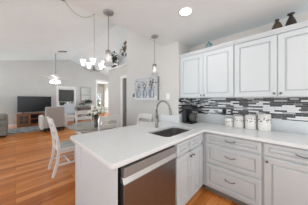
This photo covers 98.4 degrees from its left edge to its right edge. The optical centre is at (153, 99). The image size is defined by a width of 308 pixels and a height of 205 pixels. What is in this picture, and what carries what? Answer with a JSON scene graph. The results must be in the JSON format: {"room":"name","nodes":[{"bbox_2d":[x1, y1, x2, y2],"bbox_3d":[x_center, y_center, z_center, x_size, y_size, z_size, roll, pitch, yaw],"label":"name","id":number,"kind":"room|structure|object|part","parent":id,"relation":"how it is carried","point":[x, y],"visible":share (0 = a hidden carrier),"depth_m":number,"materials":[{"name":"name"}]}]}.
{"room":"kitchen","nodes":[
{"label":"kitchen","id":0,"kind":"room"},
{"bbox_2d":[0,60,107,124],"bbox_3d":[-6.022,-0.570,7.530,0.120,3.830,9.500,0,0,44],"label":"wall","id":1,"kind":"structure","parent":0,"point":[17,77],"depth_m":7.20,"materials":[{"name":"paint"}]},
{"bbox_2d":[8,117,93,126],"bbox_3d":[-6.659,1.280,6.768,0.018,0.130,7.520,0,0,44],"label":"baseboard","id":2,"kind":"structure","parent":1,"relation":"attached to","point":[11,125],"depth_m":6.59,"materials":[{"name":"paint"}]},
{"bbox_2d":[56,86,75,106],"bbox_3d":[-5.369,-0.160,8.150,0.140,1.270,1.060,0,0,44],"label":"window","id":3,"kind":"structure","parent":1,"relation":"in","point":[58,103],"depth_m":8.01,"materials":[{"name":"paint"}]},
{"bbox_3d":[-5.398,-0.135,8.178,0.004,1.000,0.720,0,0,44],"label":"pane","id":4,"kind":"part","parent":3,"relation":"part of","materials":[{"name":"clear glass"}]},
{"bbox_2d":[59,89,73,101],"bbox_3d":[-5.340,-0.249,8.123,0.060,0.802,0.800,0,0,44],"label":"window shade","id":5,"kind":"object","parent":3,"relation":"attached to","point":[65,95],"visible":1,"depth_m":8.12,"materials":[{"name":"grey fabric"}]},
{"bbox_2d":[81,86,91,100],"bbox_3d":[-4.546,-0.365,8.941,0.040,0.980,0.700,0,0,44],"label":"mirror","id":6,"kind":"object","parent":1,"relation":"attached to","point":[86,92],"visible":0.88,"depth_m":8.95,"materials":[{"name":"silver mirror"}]},
{"bbox_3d":[-4.552,-0.365,8.946,0.010,0.880,0.600,0,0,44],"label":"glass","id":7,"kind":"part","parent":6,"relation":"part of","materials":[{"name":"mirror"}]},
{"bbox_2d":[96,80,107,107],"bbox_3d":[-3.607,-0.035,9.938,0.020,2.760,1.480,0,0,44],"label":"trim opening","id":8,"kind":"structure","parent":1,"relation":"attached to","point":[96,80],"depth_m":9.43,"materials":[{"name":"paint"}]},
{"bbox_2d":[0,0,126,76],"bbox_3d":[-3.203,-1.834,4.817,7.905,1.362,9.500,0,0,44],"label":"ceiling","id":9,"kind":"structure","parent":0,"point":[29,29],"depth_m":4.35,"materials":[{"name":"paint"}]},
{"bbox_2d":[37,51,70,83],"bbox_3d":[-4.626,-1.501,6.184,1.271,1.501,1.243,0,0,44],"label":"ceiling fan","id":10,"kind":"object","parent":9,"relation":"hanging from","point":[55,76],"visible":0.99,"depth_m":6.17,"materials":[{"name":"paint"}]},
{"bbox_2d":[61,0,94,17],"label":"chain","id":11,"kind":"object","parent":9,"relation":"hanging from","point":[61,0],"depth_m":2.98,"materials":[{"name":"silver metal"}]},
{"bbox_2d":[80,58,105,71],"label":"chandelier","id":12,"kind":"object","parent":9,"relation":"hanging from","point":[93,60],"depth_m":3.46,"materials":[{"name":"white glass"}]},
{"bbox_3d":[-1.782,-0.924,3.344,0.144,0.148,0.144,0,0,44],"label":"lamp shade","id":13,"kind":"part","parent":12,"relation":"part of","materials":[{"name":"white glass"}]},
{"bbox_3d":[-1.490,-0.924,3.253,0.144,0.148,0.144,0,0,44],"label":"lamp shade","id":14,"kind":"part","parent":12,"relation":"part of","materials":[{"name":"white glass"}]},
{"bbox_2d":[97,84,103,113],"bbox_3d":[-4.852,-0.105,11.053,3.080,2.900,2.800,0,0,44],"label":"wall","id":15,"kind":"structure","parent":0,"point":[100,87],"depth_m":12.89,"materials":[{"name":"paint"}]},
{"bbox_2d":[97,93,100,107],"bbox_3d":[-5.464,0.235,12.565,0.060,1.620,0.970,0,0,44],"label":"window","id":16,"kind":"structure","parent":15,"relation":"in","point":[98,94],"depth_m":12.72,"materials":[{"name":"glass"}]},
{"bbox_2d":[104,84,107,113],"bbox_3d":[-2.848,-0.405,9.486,7.940,3.500,2.520,0,0,44],"label":"wall","id":17,"kind":"structure","parent":0,"point":[105,85],"depth_m":12.69,"materials":[{"name":"paint"}]},
{"bbox_2d":[108,65,126,128],"bbox_3d":[-0.717,-0.505,4.902,1.730,3.700,1.170,0,0,44],"label":"wall","id":18,"kind":"structure","parent":0,"point":[114,75],"depth_m":4.71,"materials":[{"name":"paint"}]},
{"bbox_2d":[107,63,126,70],"bbox_3d":[-0.776,-1.123,4.854,1.750,0.055,1.080,0,0,44],"label":"trim ledge","id":19,"kind":"object","parent":18,"relation":"attached to","point":[125,64],"visible":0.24,"depth_m":4.57,"materials":[{"name":"paint"}]},
{"bbox_2d":[111,51,119,67],"bbox_3d":[-1.465,-1.489,4.931,0.556,0.678,0.315,0,0,44],"label":"plant","id":20,"kind":"object","parent":19,"relation":"on","point":[114,58],"visible":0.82,"depth_m":4.88,"materials":[{"name":"green plant"}]},
{"bbox_2d":[118,40,126,65],"bbox_3d":[-1.063,-1.680,4.909,0.900,1.060,0.120,0,0,44],"label":"picture","id":21,"kind":"object","parent":19,"relation":"on","point":[122,57],"visible":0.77,"depth_m":5.00},
{"bbox_2d":[120,75,126,126],"bbox_3d":[-0.812,0.280,4.168,0.850,2.130,0.020,0,0,44],"label":"door frame","id":22,"kind":"structure","parent":18,"relation":"attached to","point":[123,76],"depth_m":4.41,"materials":[{"name":"paint"}]},
{"bbox_2d":[124,79,126,125],"bbox_3d":[-0.741,0.330,4.191,0.660,2.010,0.108,0,0,44],"label":"door","id":23,"kind":"structure","parent":18,"relation":"attached to","point":[125,110],"depth_m":4.37,"materials":[{"name":"grey wood"}]},
{"bbox_2d":[0,113,239,204],"bbox_3d":[-2.765,1.370,4.395,15.320,0.050,9.740,0,0,44],"label":"floor","id":24,"kind":"structure","parent":0,"point":[26,178],"depth_m":2.42,"materials":[{"name":"brown wood"}]},
{"bbox_2d":[0,113,7,136],"bbox_3d":[-6.091,0.920,4.487,0.880,0.850,1.580,0,0,44],"label":"sofa","id":25,"kind":"object","parent":24,"relation":"on","point":[3,116],"visible":1,"depth_m":4.71,"materials":[{"name":"grey fabric"}]},
{"bbox_3d":[-5.849,0.835,4.262,0.220,0.220,1.530,0,0,44],"label":"backrest","id":26,"kind":"part","parent":25,"relation":"part of","materials":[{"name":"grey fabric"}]},
{"bbox_2d":[0,113,7,119],"bbox_3d":[-5.590,0.620,4.582,0.250,0.250,0.750,0,0,44],"label":"cushion","id":27,"kind":"object","parent":25,"relation":"on","point":[3,116],"depth_m":4.71,"materials":[{"name":"grey fabric"}]},
{"bbox_2d":[7,126,41,134],"bbox_3d":[-5.893,1.338,5.775,1.500,0.014,3.350,0,0,44],"label":"rug","id":28,"kind":"object","parent":24,"relation":"on","point":[30,128],"visible":0.56,"depth_m":5.73,"materials":[{"name":"fabric"}]},
{"bbox_2d":[16,112,44,127],"bbox_3d":[-6.135,1.025,6.931,0.428,0.640,1.440,0,0,44],"label":"tv stand","id":29,"kind":"object","parent":24,"relation":"on","point":[25,119],"visible":0.57,"depth_m":6.57,"materials":[{"name":"brown wood"}]},
{"bbox_3d":[-6.310,0.993,6.454,0.004,0.405,0.320,0,0,44],"label":"pane","id":30,"kind":"part","parent":29,"relation":"part of","materials":[{"name":"clear glass"}]},
{"bbox_3d":[-6.309,0.998,6.453,0.018,0.505,0.420,0,0,44],"label":"door","id":31,"kind":"part","parent":29,"relation":"part of","materials":[{"name":"brown wood"}]},
{"bbox_2d":[17,96,50,113],"bbox_3d":[-6.187,0.270,6.939,0.230,0.859,1.320,0,0,44],"label":"television","id":32,"kind":"object","parent":29,"relation":"on","point":[24,103],"visible":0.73,"depth_m":6.84,"materials":[{"name":"black plastic"}]},
{"bbox_2d":[38,106,66,131],"bbox_3d":[-4.448,0.825,5.880,0.957,1.040,0.935,0,0,44],"label":"armchair","id":33,"kind":"object","parent":24,"relation":"on","point":[57,114],"visible":0.99,"depth_m":5.57,"materials":[{"name":"grey fabric"}]},
{"bbox_3d":[-4.787,0.965,5.668,0.760,0.560,0.160,0,0,44],"label":"arm","id":34,"kind":"part","parent":33,"relation":"part of","materials":[{"name":"beige fabric"}]},
{"bbox_3d":[-4.210,0.740,5.651,0.296,0.870,0.675,0,0,44],"label":"backrest","id":35,"kind":"part","parent":33,"relation":"part of","materials":[{"name":"grey fabric"}]},
{"bbox_3d":[-4.250,0.965,6.227,0.760,0.560,0.160,0,0,44],"label":"arm","id":36,"kind":"part","parent":33,"relation":"part of","materials":[{"name":"beige fabric"}]},
{"bbox_2d":[46,116,74,177],"bbox_3d":[-1.726,0.835,2.593,0.469,1.021,0.542,0,0,44],"label":"dining chair","id":37,"kind":"object","parent":24,"relation":"on","point":[65,146],"visible":0.71,"depth_m":2.46,"materials":[{"name":"white paint"}]},
{"bbox_3d":[-2.009,0.835,2.595,0.034,1.020,0.149,0,0,44],"label":"leg","id":38,"kind":"part","parent":37,"relation":"part of","materials":[{"name":"white paint"}]},
{"bbox_3d":[-1.713,0.835,2.311,0.034,1.020,0.149,0,0,44],"label":"leg","id":39,"kind":"part","parent":37,"relation":"part of","materials":[{"name":"white paint"}]},
{"bbox_3d":[-1.685,0.899,2.636,0.469,0.028,0.425,0,0,44],"label":"seat","id":40,"kind":"part","parent":37,"relation":"part of","materials":[{"name":"white paint"}]},
{"bbox_2d":[64,103,77,122],"bbox_3d":[-4.639,0.780,7.378,0.677,1.130,0.650,0,0,44],"label":"accent chair","id":41,"kind":"object","parent":24,"relation":"on","point":[69,111],"visible":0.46,"depth_m":7.46,"materials":[{"name":"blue fabric"}]},
{"bbox_3d":[-4.813,0.570,7.546,0.194,0.710,0.520,0,0,44],"label":"backrest","id":42,"kind":"part","parent":41,"relation":"part of","materials":[{"name":"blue fabric"}]},
{"bbox_3d":[-4.582,0.965,7.324,0.520,0.160,0.560,0,0,44],"label":"seat","id":43,"kind":"part","parent":41,"relation":"part of","materials":[{"name":"beige fabric"}]},
{"bbox_2d":[75,110,91,134],"bbox_3d":[-1.916,0.835,3.787,0.542,1.021,0.469,0,0,44],"label":"dining chair","id":44,"kind":"object","parent":24,"relation":"on","point":[83,111],"visible":0.24,"depth_m":3.87,"materials":[{"name":"white paint"}]},
{"bbox_2d":[77,107,95,120],"bbox_3d":[-4.426,0.925,8.755,0.400,0.840,1.040,0,0,44],"label":"console table","id":45,"kind":"object","parent":24,"relation":"on","point":[79,108],"visible":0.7,"depth_m":8.48,"materials":[{"name":"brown wood"}]},
{"bbox_2d":[85,99,91,106],"bbox_3d":[-4.306,0.247,8.829,0.477,0.516,0.586,0,0,44],"label":"potted plant","id":46,"kind":"object","parent":45,"relation":"on","point":[88,100],"visible":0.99,"depth_m":8.76,"materials":[{"name":"green plant"}]},
{"bbox_2d":[67,120,119,131],"bbox_3d":[-1.412,0.966,3.205,1.130,0.752,1.130,0,0,44],"label":"dining table","id":47,"kind":"object","parent":24,"relation":"on","point":[88,126],"visible":0.36,"depth_m":2.91,"materials":[{"name":"clear paint"}]},
{"bbox_2d":[94,116,97,126],"bbox_3d":[-1.236,0.465,2.841,0.088,0.250,0.088,0,0,44],"label":"vase","id":48,"kind":"object","parent":47,"relation":"on","point":[96,117],"visible":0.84,"depth_m":2.81,"materials":[{"name":"clear glass"}]},
{"bbox_2d":[86,105,107,119],"bbox_3d":[-1.235,0.301,2.865,0.402,0.379,0.406,0,0,44],"label":"flower bouquet","id":49,"kind":"object","parent":48,"relation":"in","point":[95,112],"visible":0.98,"depth_m":2.80,"materials":[{"name":"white plant"}]},
{"bbox_2d":[75,144,117,204],"bbox_3d":[-0.030,0.906,1.796,0.865,0.877,1.623,0,0,44],"label":"end panel","id":50,"kind":"object","parent":24,"relation":"on","point":[95,183],"visible":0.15,"depth_m":1.18,"materials":[{"name":"paint"}]},
{"bbox_3d":[-0.812,0.906,1.486,0.170,0.877,0.075,0,0,44],"label":"corner post","id":51,"kind":"part","parent":50,"relation":"part of","materials":[{"name":"paint"}]},
{"bbox_2d":[98,115,119,130],"bbox_3d":[-1.062,0.835,2.868,0.542,1.021,0.469,0,0,44],"label":"dining chair","id":52,"kind":"object","parent":24,"relation":"on","point":[114,117],"visible":0.31,"depth_m":2.68,"materials":[{"name":"white paint"}]},
{"bbox_3d":[-1.064,0.835,2.585,0.149,1.020,0.034,0,0,44],"label":"leg","id":53,"kind":"part","parent":52,"relation":"part of","materials":[{"name":"white paint"}]},
{"bbox_2d":[137,113,152,123],"bbox_3d":[-0.372,0.835,2.895,0.469,1.021,0.542,0,0,44],"label":"dining chair","id":54,"kind":"object","parent":24,"relation":"on","point":[141,115],"visible":0.16,"depth_m":3.08,"materials":[{"name":"white paint"}]},
{"bbox_2d":[118,145,175,204],"bbox_3d":[-0.219,0.911,1.403,0.639,0.868,0.656,0,0,44],"label":"dishwasher","id":55,"kind":"object","parent":24,"relation":"on","point":[150,179],"visible":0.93,"depth_m":1.14,"materials":[{"name":"metal"}]},
{"bbox_3d":[-0.006,0.592,1.198,0.040,0.046,0.648,0,0,44],"label":"pocket handle","id":56,"kind":"part","parent":55,"relation":"part of","materials":[{"name":"metal"}]},
{"bbox_3d":[-0.005,0.531,1.197,0.044,0.072,0.648,0,0,44],"label":"control panel","id":57,"kind":"part","parent":55,"relation":"part of","materials":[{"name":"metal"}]},
{"bbox_2d":[174,133,202,204],"bbox_3d":[0.252,0.906,1.910,0.715,0.877,0.708,0,0,44],"label":"base cabinet","id":58,"kind":"object","parent":24,"relation":"on","point":[189,152],"visible":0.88,"depth_m":1.61,"materials":[{"name":"paint"}]},
{"bbox_3d":[0.349,0.552,1.553,0.020,0.135,0.298,0,0,44],"label":"drawer","id":59,"kind":"part","parent":58,"relation":"part of","materials":[{"name":"paint"}]},
{"bbox_3d":[0.349,0.938,1.553,0.020,0.585,0.298,0,0,44],"label":"door","id":60,"kind":"part","parent":58,"relation":"part of","materials":[{"name":"paint"}]},
{"bbox_3d":[0.563,0.938,1.775,0.020,0.585,0.298,0,0,44],"label":"door","id":61,"kind":"part","parent":58,"relation":"part of","materials":[{"name":"paint"}]},
{"bbox_3d":[0.563,0.552,1.775,0.020,0.135,0.298,0,0,44],"label":"drawer","id":62,"kind":"part","parent":58,"relation":"part of","materials":[{"name":"paint"}]},
{"bbox_2d":[203,132,262,204],"bbox_3d":[1.153,0.906,1.916,0.685,0.877,0.640,0,0,44],"label":"base cabinet","id":63,"kind":"object","parent":24,"relation":"on","point":[232,166],"visible":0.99,"depth_m":1.67,"materials":[{"name":"paint"}]},
{"bbox_3d":[0.975,1.064,1.704,0.622,0.302,0.020,0,0,44],"label":"drawer","id":64,"kind":"part","parent":63,"relation":"part of","materials":[{"name":"paint"}]},
{"bbox_3d":[0.975,0.761,1.704,0.622,0.258,0.020,0,0,44],"label":"drawer","id":65,"kind":"part","parent":63,"relation":"part of","materials":[{"name":"paint"}]},
{"bbox_3d":[0.975,0.547,1.704,0.622,0.126,0.020,0,0,44],"label":"drawer","id":66,"kind":"part","parent":63,"relation":"part of","materials":[{"name":"paint"}]},
{"bbox_2d":[263,142,307,204],"bbox_3d":[1.622,0.906,1.464,0.613,0.877,0.640,0,0,44],"label":"base cabinet","id":67,"kind":"object","parent":24,"relation":"on","point":[285,168],"visible":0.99,"depth_m":1.35,"materials":[{"name":"paint"}]},
{"bbox_2d":[70,120,307,168],"bbox_3d":[0.541,0.449,1.532,2.270,0.036,2.084,0,0,44],"label":"countertop","id":68,"kind":"structure","parent":67,"relation":"on","point":[115,148],"depth_m":1.47,"materials":[{"name":"white stone"}]},
{"bbox_2d":[155,100,171,127],"bbox_3d":[0.143,0.219,1.977,0.324,0.423,0.081,0,0,44],"label":"faucet","id":69,"kind":"object","parent":68,"relation":"on","point":[159,102],"visible":1,"depth_m":2.04,"materials":[{"name":"silver metal"}]},
{"bbox_3d":[0.131,0.154,1.974,0.290,0.293,0.037,0,0,44],"label":"spout","id":70,"kind":"part","parent":69,"relation":"part of","materials":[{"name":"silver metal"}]},
{"bbox_2d":[151,128,189,136],"bbox_3d":[0.244,0.557,1.861,0.404,0.176,0.674,0,0,44],"label":"sink","id":71,"kind":"object","parent":68,"relation":"in","point":[170,132],"visible":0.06,"depth_m":2.12,"materials":[{"name":"metal"}]},
{"bbox_2d":[182,105,196,123],"bbox_3d":[0.677,0.269,2.463,0.221,0.325,0.228,0,0,44],"label":"coffee maker","id":72,"kind":"object","parent":68,"relation":"on","point":[188,117],"visible":1,"depth_m":2.41,"materials":[{"name":"black plastic"}]},
{"bbox_3d":[0.620,0.294,2.505,0.080,0.217,0.200,0,0,44],"label":"water tank","id":73,"kind":"part","parent":72,"relation":"part of","materials":[{"name":"black plastic"}]},
{"bbox_2d":[225,117,232,126],"bbox_3d":[1.226,0.362,2.171,0.130,0.139,0.130,0,0,44],"label":"canister","id":74,"kind":"object","parent":68,"relation":"on","point":[228,121],"visible":0.86,"depth_m":2.12,"materials":[{"name":"white ceramic"}]},
{"bbox_2d":[233,115,243,127],"bbox_3d":[1.320,0.335,2.074,0.144,0.193,0.144,0,0,44],"label":"canister","id":75,"kind":"object","parent":68,"relation":"on","point":[238,120],"visible":1,"depth_m":2.02,"materials":[{"name":"white ceramic"}]},
{"bbox_2d":[245,114,256,129],"bbox_3d":[1.426,0.323,1.965,0.148,0.217,0.148,0,0,44],"label":"canister","id":76,"kind":"object","parent":68,"relation":"on","point":[250,120],"visible":1,"depth_m":1.91,"materials":[{"name":"white ceramic"}]},
{"bbox_2d":[257,113,271,131],"bbox_3d":[1.536,0.309,1.853,0.152,0.243,0.152,0,0,44],"label":"canister","id":77,"kind":"object","parent":68,"relation":"on","point":[264,120],"visible":1,"depth_m":1.79,"materials":[{"name":"white ceramic"}]},
{"bbox_3d":[1.432,0.547,1.264,0.600,0.130,0.020,0,0,44],"label":"drawer","id":78,"kind":"part","parent":67,"relation":"part of","materials":[{"name":"paint"}]},
{"bbox_2d":[127,29,189,125],"bbox_3d":[0.273,-0.605,3.478,1.670,3.900,1.210,0,0,44],"label":"wall","id":79,"kind":"structure","parent":0,"point":[140,49],"depth_m":2.93,"materials":[{"name":"paint"}]},
{"bbox_2d":[134,76,158,99],"bbox_3d":[-0.193,-0.237,3.045,0.770,0.515,0.056,0,0,44],"label":"picture","id":80,"kind":"object","parent":79,"relation":"attached to","point":[147,88],"visible":1,"depth_m":2.97,"materials":[{"name":"fabric"}]},
{"bbox_2d":[161,114,179,122],"bbox_3d":[0.302,0.365,2.594,0.446,0.131,0.022,0,0,44],"label":"backsplash","id":81,"kind":"structure","parent":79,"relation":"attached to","point":[170,118],"depth_m":2.56,"materials":[{"name":"white stone"}]},
{"bbox_2d":[65,0,307,46],"bbox_3d":[-0.003,-1.115,-0.656,4.335,0.060,6.290,0,0,44],"label":"ceiling","id":82,"kind":"structure","parent":0,"point":[210,20],"depth_m":1.70,"materials":[{"name":"paint"}]},
{"bbox_2d":[103,9,113,66],"bbox_3d":[-0.567,-0.752,1.653,0.124,0.665,0.124,0,0,44],"label":"pendant light","id":83,"kind":"object","parent":82,"relation":"hanging from","point":[108,62],"visible":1,"depth_m":1.62,"materials":[{"name":"clear glass"}]},
{"bbox_3d":[-0.567,-0.834,1.653,0.009,0.447,0.009,0,0,-24],"label":"rod","id":84,"kind":"part","parent":83,"relation":"part of","materials":[{"name":"silver metal"}]},
{"bbox_3d":[-0.567,-0.493,1.653,0.112,0.147,0.112,0,0,44],"label":"lamp shade","id":85,"kind":"part","parent":83,"relation":"part of","materials":[{"name":"clear glass"}]},
{"bbox_2d":[151,34,157,75],"bbox_3d":[0.009,-0.752,2.281,0.124,0.665,0.124,0,0,44],"label":"pendant light","id":86,"kind":"object","parent":82,"relation":"hanging from","point":[154,66],"visible":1,"depth_m":2.25,"materials":[{"name":"silver metal"}]},
{"bbox_3d":[0.009,-0.493,2.281,0.112,0.147,0.112,0,0,44],"label":"lamp shade","id":87,"kind":"part","parent":86,"relation":"part of","materials":[{"name":"clear glass"}]},
{"bbox_2d":[178,7,192,15],"bbox_3d":[0.389,-1.081,1.640,0.176,0.008,0.176,0,0,44],"label":"recessed light","id":88,"kind":"object","parent":82,"relation":"in","point":[185,11],"visible":1,"depth_m":1.63,"materials":[{"name":"white plastic"}]},
{"bbox_2d":[180,8,190,14],"bbox_3d":[0.389,-1.083,1.640,0.140,0.003,0.140,0,0,44],"label":"diffuser","id":89,"kind":"object","parent":88,"relation":"attached to","point":[183,11],"depth_m":1.63,"materials":[{"name":"white plastic"}]},
{"bbox_2d":[190,12,307,51],"bbox_3d":[2.246,0.130,1.440,4.000,2.430,0.150,0,0,44],"label":"wall","id":90,"kind":"structure","parent":0,"point":[303,17],"depth_m":2.08,"materials":[{"name":"beige paint"}]},
{"bbox_2d":[179,41,233,97],"bbox_3d":[0.928,-0.426,2.311,0.886,0.798,0.418,0,0,44],"label":"upper cabinet","id":91,"kind":"object","parent":90,"relation":"attached to","point":[208,72],"visible":0.98,"depth_m":2.12,"materials":[{"name":"paint"}]},
{"bbox_3d":[0.652,-0.399,2.343,0.438,0.732,0.020,0,0,44],"label":"door","id":92,"kind":"part","parent":91,"relation":"part of","materials":[{"name":"paint"}]},
{"bbox_3d":[0.806,-0.799,2.184,0.886,0.052,0.055,0,0,44],"label":"crown","id":93,"kind":"part","parent":91,"relation":"part of","materials":[{"name":"paint"}]},
{"bbox_3d":[0.970,-0.399,2.036,0.438,0.732,0.020,0,0,44],"label":"door","id":94,"kind":"part","parent":91,"relation":"part of","materials":[{"name":"paint"}]},
{"bbox_2d":[179,97,307,121],"bbox_3d":[1.267,0.124,1.980,1.840,0.302,0.430,0,0,44],"label":"tiled wall","id":95,"kind":"structure","parent":90,"relation":"attached to","point":[286,108],"depth_m":2.02,"materials":[{"name":"tile"}]},
{"bbox_2d":[196,113,307,133],"bbox_3d":[1.416,0.353,2.119,1.818,0.156,0.022,0,0,44],"label":"backsplash","id":96,"kind":"structure","parent":90,"relation":"attached to","point":[301,127],"depth_m":1.82,"materials":[{"name":"white stone"}]},
{"bbox_2d":[234,20,307,97],"bbox_3d":[1.573,-0.426,1.691,0.896,0.798,0.418,0,0,44],"label":"upper cabinet","id":97,"kind":"object","parent":90,"relation":"attached to","point":[273,63],"visible":1,"depth_m":1.59,"materials":[{"name":"paint"}]},
{"bbox_3d":[1.295,-0.399,1.724,0.443,0.732,0.020,0,0,44],"label":"door","id":98,"kind":"part","parent":97,"relation":"part of","materials":[{"name":"paint"}]},
{"bbox_3d":[1.451,-0.799,1.564,0.896,0.052,0.055,0,0,44],"label":"crown","id":99,"kind":"part","parent":97,"relation":"part of","materials":[{"name":"paint"}]},
{"bbox_2d":[272,19,282,29],"bbox_3d":[1.562,-0.911,1.688,0.112,0.203,0.112,0,0,44],"label":"bottle","id":100,"kind":"object","parent":97,"relation":"on","point":[277,24],"visible":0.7,"depth_m":1.66,"materials":[{"name":"brown ceramic"}]},
{"bbox_2d":[285,12,296,25],"bbox_3d":[1.651,-0.922,1.603,0.106,0.225,0.106,0,0,44],"label":"bottle","id":101,"kind":"object","parent":97,"relation":"on","point":[291,20],"visible":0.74,"depth_m":1.58,"materials":[{"name":"ceramic"}]},
{"bbox_3d":[1.617,-0.399,1.414,0.443,0.732,0.020,0,0,44],"label":"door","id":102,"kind":"part","parent":97,"relation":"part of","materials":[{"name":"paint"}]}
]}

